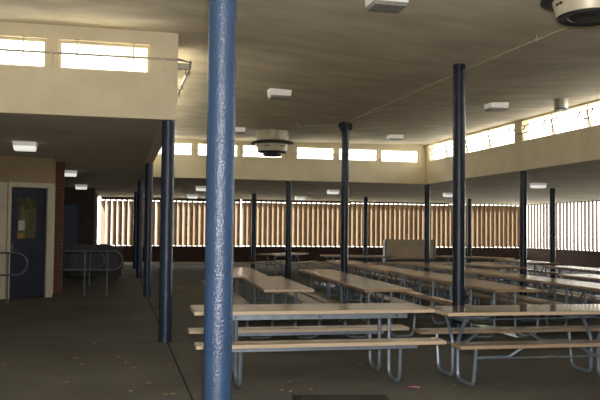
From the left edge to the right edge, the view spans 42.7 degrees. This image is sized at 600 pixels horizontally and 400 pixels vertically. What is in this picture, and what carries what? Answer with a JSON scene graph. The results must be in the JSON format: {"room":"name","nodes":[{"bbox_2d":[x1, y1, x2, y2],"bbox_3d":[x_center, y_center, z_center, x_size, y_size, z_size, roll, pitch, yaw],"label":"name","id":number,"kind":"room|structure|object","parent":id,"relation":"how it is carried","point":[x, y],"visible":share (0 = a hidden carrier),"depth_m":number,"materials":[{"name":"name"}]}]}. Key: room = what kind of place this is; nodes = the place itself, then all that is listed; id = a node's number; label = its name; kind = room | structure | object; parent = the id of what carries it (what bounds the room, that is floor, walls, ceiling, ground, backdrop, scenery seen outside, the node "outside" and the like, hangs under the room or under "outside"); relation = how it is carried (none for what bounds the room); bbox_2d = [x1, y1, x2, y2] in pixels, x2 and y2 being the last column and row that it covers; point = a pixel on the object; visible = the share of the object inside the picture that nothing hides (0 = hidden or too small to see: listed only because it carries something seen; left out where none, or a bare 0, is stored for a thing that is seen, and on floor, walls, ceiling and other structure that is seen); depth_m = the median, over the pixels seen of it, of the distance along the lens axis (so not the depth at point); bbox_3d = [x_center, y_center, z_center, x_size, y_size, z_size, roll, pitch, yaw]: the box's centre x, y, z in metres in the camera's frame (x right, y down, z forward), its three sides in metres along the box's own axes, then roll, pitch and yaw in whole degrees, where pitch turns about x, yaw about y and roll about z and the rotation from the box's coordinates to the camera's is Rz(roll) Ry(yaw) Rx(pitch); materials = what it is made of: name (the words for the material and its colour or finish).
{"room":"eatery","nodes":[
{"label":"eatery","id":0,"kind":"room"},
{"bbox_2d":[0,182,7,298],"bbox_3d":[-9.269,0.848,16.448,5.620,2.590,0.200,1,-2,-13],"label":"wall","id":1,"kind":"structure","parent":0,"point":[3,185],"depth_m":16.99,"materials":[{"name":"beige paint"}]},
{"bbox_2d":[5,182,54,298],"bbox_3d":[-6.102,0.909,17.323,1.027,2.600,0.157,2,-3,-37],"label":"door","id":2,"kind":"structure","parent":1,"relation":"in","point":[36,281],"depth_m":17.37,"materials":[{"name":"blue paint"}]},
{"bbox_2d":[17,233,23,237],"bbox_3d":[-6.290,0.799,17.255,0.160,0.110,0.004,2,-3,-37],"label":"card","id":3,"kind":"object","parent":2,"relation":"attached to","point":[19,235],"visible":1,"depth_m":17.25,"materials":[{"name":"yellow paper"}]},
{"bbox_2d":[18,221,24,229],"bbox_3d":[-6.272,0.575,17.276,0.140,0.220,0.004,2,-3,-37],"label":"paper notice","id":4,"kind":"object","parent":2,"relation":"attached to","point":[21,225],"visible":1,"depth_m":17.27,"materials":[{"name":"white paper"}]},
{"bbox_2d":[17,204,35,237],"bbox_3d":[-6.211,0.485,17.383,0.460,0.790,0.024,2,-3,-37],"label":"door curtain","id":5,"kind":"object","parent":2,"relation":"hanging from","point":[29,216],"visible":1,"depth_m":17.41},
{"bbox_2d":[18,198,35,209],"bbox_3d":[-6.183,0.090,17.375,0.410,0.260,0.008,2,-3,-37],"label":"door pelmet","id":6,"kind":"structure","parent":2,"relation":"attached to","point":[20,200],"depth_m":17.38,"materials":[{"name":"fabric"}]},
{"bbox_2d":[0,155,55,185],"bbox_3d":[-8.656,-0.722,16.842,6.832,0.650,1.712,2,-3,-29],"label":"wall","id":7,"kind":"structure","parent":0,"point":[12,168],"depth_m":17.34,"materials":[{"name":"beige paint"}]},
{"bbox_2d":[45,186,55,293],"bbox_3d":[-6.001,0.957,18.387,0.200,2.590,1.500,1,-2,-13],"label":"wall","id":8,"kind":"structure","parent":0,"point":[54,186],"depth_m":18.32,"materials":[{"name":"beige paint"}]},
{"bbox_2d":[64,187,97,244],"bbox_3d":[-11.770,1.053,30.277,7.170,3.200,5.400,1,-2,-13],"label":"wall","id":9,"kind":"structure","parent":0,"point":[88,198],"depth_m":28.43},
{"bbox_2d":[62,202,80,270],"bbox_3d":[-8.512,1.349,28.211,0.810,2.515,0.108,1,-2,-13],"label":"door","id":10,"kind":"structure","parent":9,"relation":"in","point":[71,225],"depth_m":28.23,"materials":[{"name":"blue paint"}]},
{"bbox_2d":[0,21,177,121],"bbox_3d":[-6.041,-1.947,9.986,8.800,1.460,0.180,1,-2,-13],"label":"wall","id":11,"kind":"structure","parent":0,"point":[51,90],"depth_m":10.63,"materials":[{"name":"beige paint"}]},
{"bbox_2d":[0,36,46,67],"bbox_3d":[-4.148,-2.024,10.451,1.335,0.410,0.050,1,-2,-13],"label":"window","id":12,"kind":"structure","parent":11,"relation":"in","point":[44,41],"depth_m":10.53,"materials":[{"name":"beige paint"}]},
{"bbox_2d":[0,35,180,71],"bbox_3d":[-4.724,-2.048,10.162,6.240,0.393,0.086,1,-2,-13],"label":"rod","id":13,"kind":"object","parent":11,"relation":"attached to","point":[51,52],"visible":1,"depth_m":10.56,"materials":[{"name":"beige paint"}]},
{"bbox_2d":[58,40,149,73],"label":"window","id":14,"kind":"structure","parent":11,"relation":"in","point":[61,42],"depth_m":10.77,"materials":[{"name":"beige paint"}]},
{"bbox_2d":[177,58,191,100],"bbox_3d":[-3.108,-1.729,17.122,0.225,0.162,12.592,1,-2,-13],"label":"rod","id":15,"kind":"object","parent":11,"relation":"attached to","point":[187,67],"visible":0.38,"depth_m":11.05,"materials":[{"name":"metal"}]},
{"bbox_2d":[139,123,161,177],"bbox_3d":[-3.364,-1.635,17.326,0.180,1.460,12.870,1,-2,-13],"label":"wall","id":16,"kind":"structure","parent":0,"point":[156,146],"depth_m":15.20,"materials":[{"name":"beige paint"}]},
{"bbox_2d":[153,138,425,183],"bbox_3d":[-0.286,-1.333,24.670,9.580,1.430,0.200,1,-2,-13],"label":"wall","id":17,"kind":"structure","parent":0,"point":[185,166],"depth_m":24.71,"materials":[{"name":"beige paint"}]},
{"bbox_2d":[160,142,191,155],"bbox_3d":[-3.978,-1.595,23.788,1.260,0.410,0.050,1,-2,-13],"label":"window","id":18,"kind":"structure","parent":17,"relation":"in","point":[175,142],"depth_m":23.87,"materials":[{"name":"beige paint"}]},
{"bbox_2d":[197,143,237,156],"bbox_3d":[-2.592,-1.568,24.118,1.290,0.410,0.050,1,-2,-13],"label":"window","id":19,"kind":"structure","parent":17,"relation":"in","point":[197,143],"depth_m":24.00,"materials":[{"name":"glass"}]},
{"bbox_2d":[242,144,281,157],"bbox_3d":[-1.206,-1.541,24.448,1.300,0.410,0.050,1,-2,-13],"label":"window","id":20,"kind":"structure","parent":17,"relation":"in","point":[243,144],"depth_m":24.35,"materials":[{"name":"glass"}]},
{"bbox_2d":[194,150,410,157],"bbox_3d":[0.319,-1.471,24.686,7.400,0.014,0.016,1,-2,-13],"label":"rod","id":21,"kind":"object","parent":17,"relation":"attached to","point":[194,150],"visible":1,"depth_m":24.73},
{"bbox_2d":[297,146,333,159],"bbox_3d":[0.491,-1.508,24.852,1.270,0.410,0.050,1,-2,-13],"label":"window","id":22,"kind":"structure","parent":17,"relation":"in","point":[297,146],"depth_m":24.86,"materials":[{"name":"glass"}]},
{"bbox_2d":[339,148,376,160],"bbox_3d":[1.897,-1.480,25.187,1.340,0.410,0.050,1,-2,-13],"label":"window","id":23,"kind":"structure","parent":17,"relation":"in","point":[339,148],"depth_m":25.19,"materials":[{"name":"glass"}]},
{"bbox_2d":[381,149,418,162],"bbox_3d":[3.307,-1.453,25.523,1.340,0.410,0.050,1,-2,-13],"label":"window","id":24,"kind":"structure","parent":17,"relation":"in","point":[381,149],"depth_m":25.50,"materials":[{"name":"glass"}]},
{"bbox_2d":[0,0,599,144],"bbox_3d":[-1.169,-2.281,9.629,18.100,0.480,29.100,1,-2,-13],"label":"ceiling","id":25,"kind":"structure","parent":0,"point":[339,60],"depth_m":11.58,"materials":[{"name":"beige paint"}]},
{"bbox_2d":[235,127,245,134],"bbox_3d":[-1.710,-1.895,20.853,0.420,0.185,0.340,1,-2,-13],"label":"ceiling light","id":26,"kind":"object","parent":25,"relation":"hanging from","point":[238,130],"visible":0.56,"depth_m":20.72,"materials":[{"name":"white plastic"}]},
{"bbox_2d":[251,129,293,156],"bbox_3d":[-0.771,-1.593,21.375,1.200,0.750,1.200,1,-2,-13],"label":"ceiling vent","id":27,"kind":"object","parent":25,"relation":"in","point":[269,142],"visible":0.98,"depth_m":21.01,"materials":[{"name":"beige metal"}]},
{"bbox_2d":[267,88,291,99],"bbox_3d":[-0.397,-2.041,14.742,0.420,0.185,0.340,1,-2,-13],"label":"ceiling light","id":28,"kind":"object","parent":25,"relation":"hanging from","point":[273,94],"visible":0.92,"depth_m":14.61,"materials":[{"name":"white plastic"}]},
{"bbox_2d":[365,0,408,12],"bbox_3d":[0.965,-2.218,8.521,0.420,0.185,0.340,1,-2,-13],"label":"ceiling light","id":29,"kind":"object","parent":25,"relation":"hanging from","point":[390,6],"visible":1,"depth_m":8.44,"materials":[{"name":"white plastic"}]},
{"bbox_2d":[387,135,403,140],"bbox_3d":[2.806,-1.850,22.650,0.420,0.185,0.340,1,-2,-13],"label":"ceiling light","id":30,"kind":"object","parent":25,"relation":"hanging from","point":[389,137],"visible":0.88,"depth_m":22.52,"materials":[{"name":"white plastic"}]},
{"bbox_2d":[345,26,572,122],"bbox_3d":[2.269,-1.978,12.868,0.212,0.255,11.824,1,-2,-12],"label":"conduit","id":31,"kind":"object","parent":25,"relation":"hanging from","point":[536,39],"visible":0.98,"depth_m":10.88,"materials":[{"name":"metal"}]},
{"bbox_2d":[484,102,508,111],"bbox_3d":[4.204,-2.003,16.405,0.420,0.185,0.340,1,-2,-13],"label":"ceiling light","id":32,"kind":"object","parent":25,"relation":"hanging from","point":[493,106],"visible":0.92,"depth_m":16.27,"materials":[{"name":"white plastic"}]},
{"bbox_2d":[554,98,567,110],"bbox_3d":[5.499,-2.037,16.150,0.290,0.285,0.290,1,-2,-13],"label":"drum","id":33,"kind":"object","parent":25,"relation":"attached to","point":[560,104],"visible":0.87,"depth_m":16.04,"materials":[{"name":"metal"}]},
{"bbox_2d":[540,0,599,26],"bbox_3d":[2.776,-1.980,7.350,0.906,0.491,0.906,1,-2,-13],"label":"ceiling vent","id":34,"kind":"object","parent":25,"relation":"in","point":[575,13],"visible":1,"depth_m":7.26,"materials":[{"name":"beige metal"}]},
{"bbox_2d":[0,264,599,399],"bbox_3d":[2.423,2.246,15.980,28.200,0.001,40.100,1,-2,-13],"label":"floor","id":35,"kind":"structure","parent":0,"point":[41,338],"depth_m":9.79,"materials":[{"name":"concrete"}]},
{"bbox_2d":[0,252,27,302],"bbox_3d":[-7.061,1.609,15.899,2.691,1.071,0.098,1,-2,-13],"label":"handrail","id":36,"kind":"object","parent":35,"relation":"on","point":[7,253],"visible":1,"depth_m":16.11,"materials":[{"name":"grey metal"}]},
{"bbox_2d":[53,162,64,293],"bbox_3d":[-5.860,0.662,18.637,0.195,3.200,0.220,1,-2,-13],"label":"brick pier","id":37,"kind":"object","parent":35,"relation":"on","point":[60,166],"visible":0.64,"depth_m":18.54,"materials":[{"name":"red brick"}]},
{"bbox_2d":[74,252,104,284],"bbox_3d":[-5.972,1.882,21.344,1.041,0.971,0.098,1,-2,-13],"label":"handrail","id":38,"kind":"object","parent":35,"relation":"on","point":[89,252],"visible":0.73,"depth_m":21.36,"materials":[{"name":"grey metal"}]},
{"bbox_2d":[63,250,122,295],"bbox_3d":[-4.869,1.718,18.064,1.361,1.066,0.098,1,-2,-13],"label":"handrail","id":39,"kind":"object","parent":35,"relation":"on","point":[84,251],"visible":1,"depth_m":18.07,"materials":[{"name":"grey metal"}]},
{"bbox_2d":[68,244,123,278],"bbox_3d":[-6.489,1.938,24.408,1.690,1.082,0.766,1,-2,-15],"label":"cart","id":40,"kind":"object","parent":35,"relation":"on","point":[76,259],"visible":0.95,"depth_m":24.06,"materials":[{"name":"black plastic"}]},
{"bbox_2d":[133,192,137,268],"bbox_3d":[-6.511,1.195,30.396,0.184,3.033,0.184,1,-2,-13],"label":"support post","id":41,"kind":"object","parent":35,"relation":"on","point":[135,193],"visible":0.69,"depth_m":30.31,"materials":[{"name":"metal"}]},
{"bbox_2d":[136,180,143,277],"bbox_3d":[-5.150,0.931,24.661,0.184,3.145,0.184,1,-2,-13],"label":"support post","id":42,"kind":"object","parent":35,"relation":"on","point":[140,182],"visible":1,"depth_m":24.59,"materials":[{"name":"metal"}]},
{"bbox_2d":[143,163,152,296],"bbox_3d":[-3.572,0.699,18.051,0.184,3.128,0.184,1,-2,-13],"label":"support post","id":43,"kind":"object","parent":35,"relation":"on","point":[148,166],"visible":1,"depth_m":17.98,"materials":[{"name":"metal"}]},
{"bbox_2d":[158,120,174,342],"bbox_3d":[-1.895,0.439,10.899,0.184,3.128,0.184,1,-2,-13],"label":"support post","id":44,"kind":"object","parent":35,"relation":"on","point":[168,127],"visible":1,"depth_m":10.83,"materials":[{"name":"metal"}]},
{"bbox_2d":[203,0,236,399],"bbox_3d":[-0.513,-0.397,4.974,0.184,4.368,0.184,1,-2,-13],"label":"support post","id":45,"kind":"object","parent":35,"relation":"on","point":[222,17],"visible":1,"depth_m":4.89,"materials":[{"name":"blue metal"}]},
{"bbox_2d":[202,267,284,303],"bbox_3d":[-1.202,1.803,15.347,1.370,0.760,3.050,1,-2,-10],"label":"table","id":46,"kind":"object","parent":35,"relation":"on","point":[238,272],"visible":0.21,"depth_m":14.58,"materials":[{"name":"wood"}]},
{"bbox_2d":[251,193,255,268],"bbox_3d":[-1.868,1.256,30.886,0.184,3.044,0.184,1,-2,-13],"label":"support post","id":47,"kind":"object","parent":35,"relation":"on","point":[253,219],"visible":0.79,"depth_m":30.82,"materials":[{"name":"metal"}]},
{"bbox_2d":[233,276,322,339],"bbox_3d":[-0.427,1.692,12.274,1.370,0.760,3.050,1,-2,-10],"label":"table","id":48,"kind":"object","parent":35,"relation":"on","point":[272,284],"visible":0.53,"depth_m":11.80,"materials":[{"name":"beige laminate"}]},
{"bbox_2d":[247,252,316,275],"bbox_3d":[-0.601,2.263,27.037,1.370,0.760,2.540,-1,-3,29],"label":"table","id":49,"kind":"object","parent":35,"relation":"on","point":[292,253],"visible":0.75,"depth_m":26.56,"materials":[{"name":"metal"}]},
{"bbox_2d":[285,181,291,279],"bbox_3d":[-0.368,0.970,24.567,0.184,3.158,0.184,1,-2,-13],"label":"support post","id":50,"kind":"object","parent":35,"relation":"on","point":[288,183],"visible":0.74,"depth_m":24.49,"materials":[{"name":"metal"}]},
{"bbox_2d":[188,303,445,387],"bbox_3d":[0.115,1.545,8.335,2.570,0.760,1.370,1,-2,-12],"label":"table","id":51,"kind":"object","parent":35,"relation":"on","point":[339,310],"visible":0.88,"depth_m":8.06,"materials":[{"name":"beige laminate"}]},
{"bbox_2d":[293,269,380,303],"bbox_3d":[0.551,1.809,15.024,1.370,0.760,2.680,1,-2,-10],"label":"table","id":52,"kind":"object","parent":35,"relation":"on","point":[318,273],"visible":0.36,"depth_m":14.69,"materials":[{"name":"wood"}]},
{"bbox_2d":[292,395,388,399],"bbox_3d":[0.398,1.867,6.941,0.910,0.016,0.910,1,-2,-2],"label":"floor plate","id":53,"kind":"object","parent":35,"relation":"on","point":[295,397],"visible":1,"depth_m":7.28,"materials":[{"name":"metal"}]},
{"bbox_2d":[338,121,351,293],"bbox_3d":[1.081,0.208,18.749,0.335,4.259,0.222,1,-2,-13],"label":"support post","id":54,"kind":"object","parent":35,"relation":"on","point":[344,127],"visible":0.8,"depth_m":18.71,"materials":[{"name":"metal"}]},
{"bbox_2d":[297,122,337,126],"bbox_3d":[0.425,-1.878,18.941,1.055,0.130,0.037,0,-2,17],"label":"conduit","id":55,"kind":"object","parent":54,"relation":"attached to","point":[297,122],"visible":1,"depth_m":18.96,"materials":[{"name":"beige metal"}]},
{"bbox_2d":[322,260,388,292],"bbox_3d":[1.315,2.021,20.302,1.370,0.760,2.540,1,-2,-11],"label":"table","id":56,"kind":"object","parent":35,"relation":"on","point":[351,263],"visible":0.34,"depth_m":20.07,"materials":[{"name":"wood"}]},
{"bbox_2d":[319,255,396,278],"bbox_3d":[1.937,2.240,25.792,2.540,0.760,1.370,0,-2,3],"label":"table","id":57,"kind":"object","parent":35,"relation":"on","point":[327,256],"visible":0.56,"depth_m":25.49,"materials":[{"name":"metal"}]},
{"bbox_2d":[307,277,417,338],"bbox_3d":[1.036,1.708,12.304,1.370,0.760,2.680,1,-2,-10],"label":"table","id":58,"kind":"object","parent":35,"relation":"on","point":[362,284],"visible":0.63,"depth_m":12.15,"materials":[{"name":"beige laminate"}]},
{"bbox_2d":[363,197,367,262],"bbox_3d":[2.793,1.382,32.715,0.184,3.031,0.184,1,-2,-13],"label":"support post","id":59,"kind":"object","parent":35,"relation":"on","point":[365,208],"visible":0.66,"depth_m":32.66,"materials":[{"name":"metal"}]},
{"bbox_2d":[350,265,426,302],"bbox_3d":[1.877,1.916,17.436,1.370,0.760,2.540,1,-2,-11],"label":"table","id":60,"kind":"object","parent":35,"relation":"on","point":[377,268],"visible":0.47,"depth_m":17.05,"materials":[{"name":"wood"}]},
{"bbox_2d":[383,239,436,272],"bbox_3d":[4.029,2.095,28.200,1.990,1.279,0.540,1,-2,-13],"label":"cart","id":61,"kind":"object","parent":35,"relation":"on","point":[402,249],"visible":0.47,"depth_m":28.13,"materials":[{"name":"metal"}]},
{"bbox_2d":[383,262,450,294],"bbox_3d":[3.176,2.014,19.615,1.370,0.760,2.540,1,-2,-12],"label":"table","id":62,"kind":"object","parent":35,"relation":"on","point":[419,265],"visible":0.3,"depth_m":19.49,"materials":[{"name":"wood"}]},
{"bbox_2d":[424,184,429,271],"bbox_3d":[4.252,1.060,25.667,0.184,3.158,0.184,1,-2,-13],"label":"support post","id":63,"kind":"object","parent":35,"relation":"on","point":[426,186],"visible":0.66,"depth_m":25.61,"materials":[{"name":"metal"}]},
{"bbox_2d":[386,271,486,317],"bbox_3d":[2.461,1.825,14.945,1.370,0.760,2.540,1,-2,-11],"label":"table","id":64,"kind":"object","parent":35,"relation":"on","point":[421,275],"visible":0.45,"depth_m":14.53,"materials":[{"name":"wood"}]},
{"bbox_2d":[452,63,465,340],"bbox_3d":[2.344,0.027,11.310,0.184,4.072,0.184,1,-2,-13],"label":"support post","id":65,"kind":"object","parent":35,"relation":"on","point":[459,70],"visible":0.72,"depth_m":11.24,"materials":[{"name":"metal"}]},
{"bbox_2d":[467,199,471,261],"bbox_3d":[7.405,1.458,33.505,0.184,3.037,0.184,1,-2,-13],"label":"support post","id":66,"kind":"object","parent":35,"relation":"on","point":[469,201],"visible":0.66,"depth_m":33.45,"materials":[{"name":"metal"}]},
{"bbox_2d":[417,266,522,304],"bbox_3d":[3.711,1.921,17.071,1.370,0.760,2.540,1,-2,-12],"label":"table","id":67,"kind":"object","parent":35,"relation":"on","point":[472,271],"visible":0.25,"depth_m":16.92,"materials":[{"name":"wood"}]},
{"bbox_2d":[434,256,514,281],"bbox_3d":[5.766,2.268,25.471,2.540,0.760,1.370,-1,-3,37],"label":"table","id":68,"kind":"object","parent":35,"relation":"on","point":[445,257],"visible":0.23,"depth_m":25.05,"materials":[{"name":"wood"}]},
{"bbox_2d":[415,278,540,337],"bbox_3d":[2.944,1.732,12.409,1.370,0.760,2.540,1,-2,-11],"label":"table","id":69,"kind":"object","parent":35,"relation":"on","point":[475,284],"visible":0.59,"depth_m":12.14,"materials":[{"name":"beige laminate"}]},
{"bbox_2d":[446,262,526,295],"bbox_3d":[4.835,2.030,19.599,1.370,0.760,2.540,1,-2,-12],"label":"table","id":70,"kind":"object","parent":35,"relation":"on","point":[498,267],"visible":0.27,"depth_m":19.02,"materials":[{"name":"wood"}]},
{"bbox_2d":[413,304,599,386],"bbox_3d":[2.676,1.577,8.493,2.500,0.760,1.370,1,-2,-12],"label":"table","id":71,"kind":"object","parent":35,"relation":"on","point":[463,313],"visible":0.96,"depth_m":8.33,"materials":[{"name":"laminate"}]},
{"bbox_2d":[520,171,526,294],"bbox_3d":[5.710,0.840,19.604,0.184,3.158,0.184,1,-2,-13],"label":"support post","id":72,"kind":"object","parent":35,"relation":"on","point":[523,174],"visible":0.91,"depth_m":19.54,"materials":[{"name":"metal"}]},
{"bbox_2d":[485,259,568,288],"bbox_3d":[6.561,2.152,22.270,1.370,0.760,2.540,1,-2,-11],"label":"table","id":73,"kind":"object","parent":35,"relation":"on","point":[517,261],"visible":0.53,"depth_m":21.94,"materials":[{"name":"wood"}]},
{"bbox_2d":[465,273,594,321],"bbox_3d":[4.237,1.827,14.525,1.370,0.760,2.540,1,-2,-12],"label":"table","id":74,"kind":"object","parent":35,"relation":"on","point":[511,277],"visible":0.52,"depth_m":13.94,"materials":[{"name":"wood"}]},
{"bbox_2d":[550,188,555,277],"bbox_3d":[8.522,1.147,25.861,0.184,3.088,0.184,1,-2,-13],"label":"support post","id":75,"kind":"object","parent":35,"relation":"on","point":[552,190],"visible":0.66,"depth_m":25.80,"materials":[{"name":"metal"}]},
{"bbox_2d":[525,281,599,325],"bbox_3d":[4.763,1.734,11.979,1.370,0.760,2.540,1,-2,-12],"label":"table","id":76,"kind":"object","parent":35,"relation":"on","point":[578,285],"visible":0.66,"depth_m":12.67,"materials":[{"name":"wood"}]},
{"bbox_2d":[543,274,599,303],"bbox_3d":[5.796,1.834,14.280,1.370,0.760,2.540,1,-2,-12],"label":"table","id":77,"kind":"object","parent":35,"relation":"on","point":[588,277],"visible":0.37,"depth_m":14.78,"materials":[{"name":"wood"}]},
{"bbox_2d":[543,266,599,303],"bbox_3d":[6.723,1.993,18.148,1.370,0.760,2.540,1,-2,-12],"label":"table","id":78,"kind":"object","parent":35,"relation":"on","point":[560,268],"visible":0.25,"depth_m":18.35,"materials":[{"name":"wood"}]},
{"bbox_2d":[0,114,599,204],"bbox_3d":[2.454,-0.826,16.099,28.200,0.211,40.100,1,-2,-13],"label":"ceiling","id":79,"kind":"structure","parent":0,"point":[108,156],"depth_m":22.71,"materials":[{"name":"grey paint"}]},
{"bbox_2d":[12,141,36,151],"bbox_3d":[-5.143,-1.016,14.343,0.420,0.185,0.340,1,-2,-13],"label":"ceiling light","id":80,"kind":"object","parent":79,"relation":"hanging from","point":[17,145],"visible":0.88,"depth_m":14.20,"materials":[{"name":"white plastic"}]},
{"bbox_2d":[65,170,76,176],"bbox_3d":[-6.445,-0.754,21.430,0.420,0.185,0.340,1,-2,-13],"label":"ceiling light","id":81,"kind":"object","parent":79,"relation":"hanging from","point":[68,173],"visible":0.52,"depth_m":21.30,"materials":[{"name":"white plastic"}]},
{"bbox_2d":[75,184,86,189],"bbox_3d":[-7.725,-0.470,27.081,0.420,0.185,0.340,1,-2,-13],"label":"ceiling light","id":82,"kind":"object","parent":79,"relation":"hanging from","point":[83,187],"visible":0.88,"depth_m":26.93,"materials":[{"name":"white plastic"}]},
{"bbox_2d":[188,194,197,198],"bbox_3d":[-4.499,-0.160,32.160,0.420,0.185,0.340,1,-2,-13],"label":"ceiling light","id":83,"kind":"object","parent":79,"relation":"hanging from","point":[193,196],"visible":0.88,"depth_m":32.01,"materials":[{"name":"white plastic"}]},
{"bbox_2d":[196,186,205,190],"bbox_3d":[-3.520,-0.423,27.466,0.420,0.185,0.340,1,-2,-13],"label":"ceiling light","id":84,"kind":"object","parent":79,"relation":"hanging from","point":[198,188],"visible":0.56,"depth_m":27.31,"materials":[{"name":"white plastic"}]},
{"bbox_2d":[294,196,305,199],"bbox_3d":[0.000,-0.096,32.821,0.420,0.185,0.340,1,-2,-13],"label":"ceiling light","id":85,"kind":"object","parent":79,"relation":"hanging from","point":[296,197],"visible":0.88,"depth_m":32.68,"materials":[{"name":"white plastic"}]},
{"bbox_2d":[327,189,338,193],"bbox_3d":[1.239,-0.318,28.804,0.420,0.185,0.340,1,-2,-13],"label":"ceiling light","id":86,"kind":"object","parent":79,"relation":"hanging from","point":[329,191],"visible":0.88,"depth_m":28.66,"materials":[{"name":"white plastic"}]},
{"bbox_2d":[443,192,452,196],"bbox_3d":[5.851,-0.216,30.108,0.420,0.185,0.340,1,-2,-13],"label":"ceiling light","id":87,"kind":"object","parent":79,"relation":"hanging from","point":[446,194],"visible":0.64,"depth_m":29.96,"materials":[{"name":"white plastic"}]},
{"bbox_2d":[529,183,546,187],"bbox_3d":[7.425,-0.464,23.909,0.420,0.185,0.340,1,-2,-13],"label":"ceiling light","id":88,"kind":"object","parent":79,"relation":"hanging from","point":[532,185],"visible":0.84,"depth_m":23.77,"materials":[{"name":"white plastic"}]},
{"bbox_2d":[119,246,519,261],"bbox_3d":[1.248,2.623,36.210,20.900,0.790,0.200,1,-2,-13],"label":"wall","id":89,"kind":"structure","parent":0,"point":[180,253],"depth_m":35.88,"materials":[{"name":"red brick"}]},
{"bbox_2d":[100,197,240,246],"bbox_3d":[-5.778,0.994,34.539,6.226,2.188,0.177,1,-2,-13],"label":"screen","id":90,"kind":"object","parent":89,"relation":"on","point":[192,214],"visible":0.57,"depth_m":34.40,"materials":[{"name":"beige paint"}]},
{"bbox_2d":[241,199,351,246],"bbox_3d":[-0.135,1.104,35.883,5.269,2.188,0.176,1,-2,-13],"label":"screen","id":91,"kind":"object","parent":89,"relation":"on","point":[316,224],"visible":0.84,"depth_m":35.86,"materials":[{"name":"beige paint"}]},
{"bbox_2d":[124,262,515,263],"bbox_3d":[1.242,2.960,35.990,20.700,0.100,0.200,1,-2,-13],"label":"trim","id":92,"kind":"structure","parent":89,"relation":"attached to","point":[124,262],"depth_m":35.34,"materials":[{"name":"grey paint"}]},
{"bbox_2d":[351,201,449,247],"bbox_3d":[4.883,1.202,37.078,5.028,2.188,0.177,1,-2,-13],"label":"screen","id":93,"kind":"object","parent":89,"relation":"on","point":[386,220],"visible":0.68,"depth_m":37.03,"materials":[{"name":"beige paint"}]},
{"bbox_2d":[450,203,519,247],"bbox_3d":[9.202,1.287,38.106,3.829,2.188,0.176,1,-2,-13],"label":"screen","id":94,"kind":"object","parent":89,"relation":"on","point":[493,226],"visible":0.66,"depth_m":38.19,"materials":[{"name":"beige paint"}]},
{"bbox_2d":[426,99,599,183],"bbox_3d":[7.653,-1.758,11.614,0.200,1.430,28.900,1,-2,-13],"label":"wall","id":95,"kind":"structure","parent":0,"point":[581,145],"depth_m":19.55,"materials":[{"name":"beige paint"}]},
{"bbox_2d":[428,141,447,160],"bbox_3d":[4.436,-1.556,24.710,0.141,0.524,1.488,1,-2,-13],"label":"window","id":96,"kind":"structure","parent":95,"relation":"in","point":[446,141],"depth_m":24.49,"materials":[{"name":"glass"}]},
{"bbox_2d":[445,136,467,156],"bbox_3d":[4.765,-1.606,23.329,0.141,0.524,1.488,1,-2,-13],"label":"window","id":97,"kind":"structure","parent":95,"relation":"in","point":[466,136],"depth_m":23.66,"materials":[{"name":"beige paint"}]},
{"bbox_2d":[465,130,490,152],"bbox_3d":[5.095,-1.656,21.949,0.141,0.524,1.488,1,-2,-13],"label":"window","id":98,"kind":"structure","parent":95,"relation":"in","point":[483,136],"depth_m":21.80,"materials":[{"name":"beige paint"}]},
{"bbox_2d":[488,123,515,147],"bbox_3d":[5.425,-1.706,20.569,0.141,0.524,1.488,1,-2,-13],"label":"window","id":99,"kind":"structure","parent":95,"relation":"in","point":[514,128],"depth_m":20.28,"materials":[{"name":"beige paint"}]},
{"bbox_2d":[430,115,599,154],"bbox_3d":[6.277,-1.780,16.687,0.097,0.050,17.400,1,-2,-13],"label":"rod","id":100,"kind":"object","parent":95,"relation":"attached to","point":[596,115],"visible":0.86,"depth_m":19.03,"materials":[{"name":"grey paint"}]},
{"bbox_2d":[520,113,553,140],"bbox_3d":[5.829,-1.768,18.878,0.141,0.524,1.488,1,-2,-13],"label":"window","id":101,"kind":"structure","parent":95,"relation":"in","point":[545,120],"depth_m":18.60,"materials":[{"name":"beige paint"}]},
{"bbox_2d":[551,104,589,134],"bbox_3d":[6.158,-1.818,17.497,0.141,0.524,1.488,1,-2,-13],"label":"window","id":102,"kind":"structure","parent":95,"relation":"in","point":[578,112],"depth_m":17.27,"materials":[{"name":"beige paint"}]},
{"bbox_2d":[587,106,599,126],"bbox_3d":[6.488,-1.868,16.117,0.141,0.524,1.488,1,-2,-13],"label":"window","id":103,"kind":"structure","parent":95,"relation":"in","point":[593,108],"depth_m":16.69,"materials":[{"name":"beige paint"}]},
{"bbox_2d":[527,248,599,267],"bbox_3d":[16.067,2.114,19.141,0.200,0.790,39.900,1,-2,-13],"label":"wall","id":104,"kind":"structure","parent":0,"point":[591,259],"depth_m":34.87,"materials":[{"name":"red brick"}]},
{"bbox_2d":[527,201,594,251],"bbox_3d":[12.066,1.227,35.799,0.204,2.188,5.540,1,-2,-13],"label":"screen","id":105,"kind":"object","parent":104,"relation":"on","point":[535,212],"visible":0.93,"depth_m":35.43,"materials":[{"name":"paint"}]},
{"bbox_2d":[594,200,599,251],"bbox_3d":[13.366,1.029,30.355,0.204,2.188,5.540,1,-2,-13],"label":"screen","id":106,"kind":"object","parent":104,"relation":"on","point":[596,202],"visible":1,"depth_m":32.87,"materials":[{"name":"paint"}]},
{"label":"outside","id":107,"kind":"structure","parent":0,"visible":0},
{"bbox_2d":[97,234,598,250],"bbox_3d":[-5.822,2.601,24.234,300.000,0.001,350.000,1,-2,-13],"label":"ground","id":108,"kind":"structure","parent":107,"point":[98,235],"depth_m":94.98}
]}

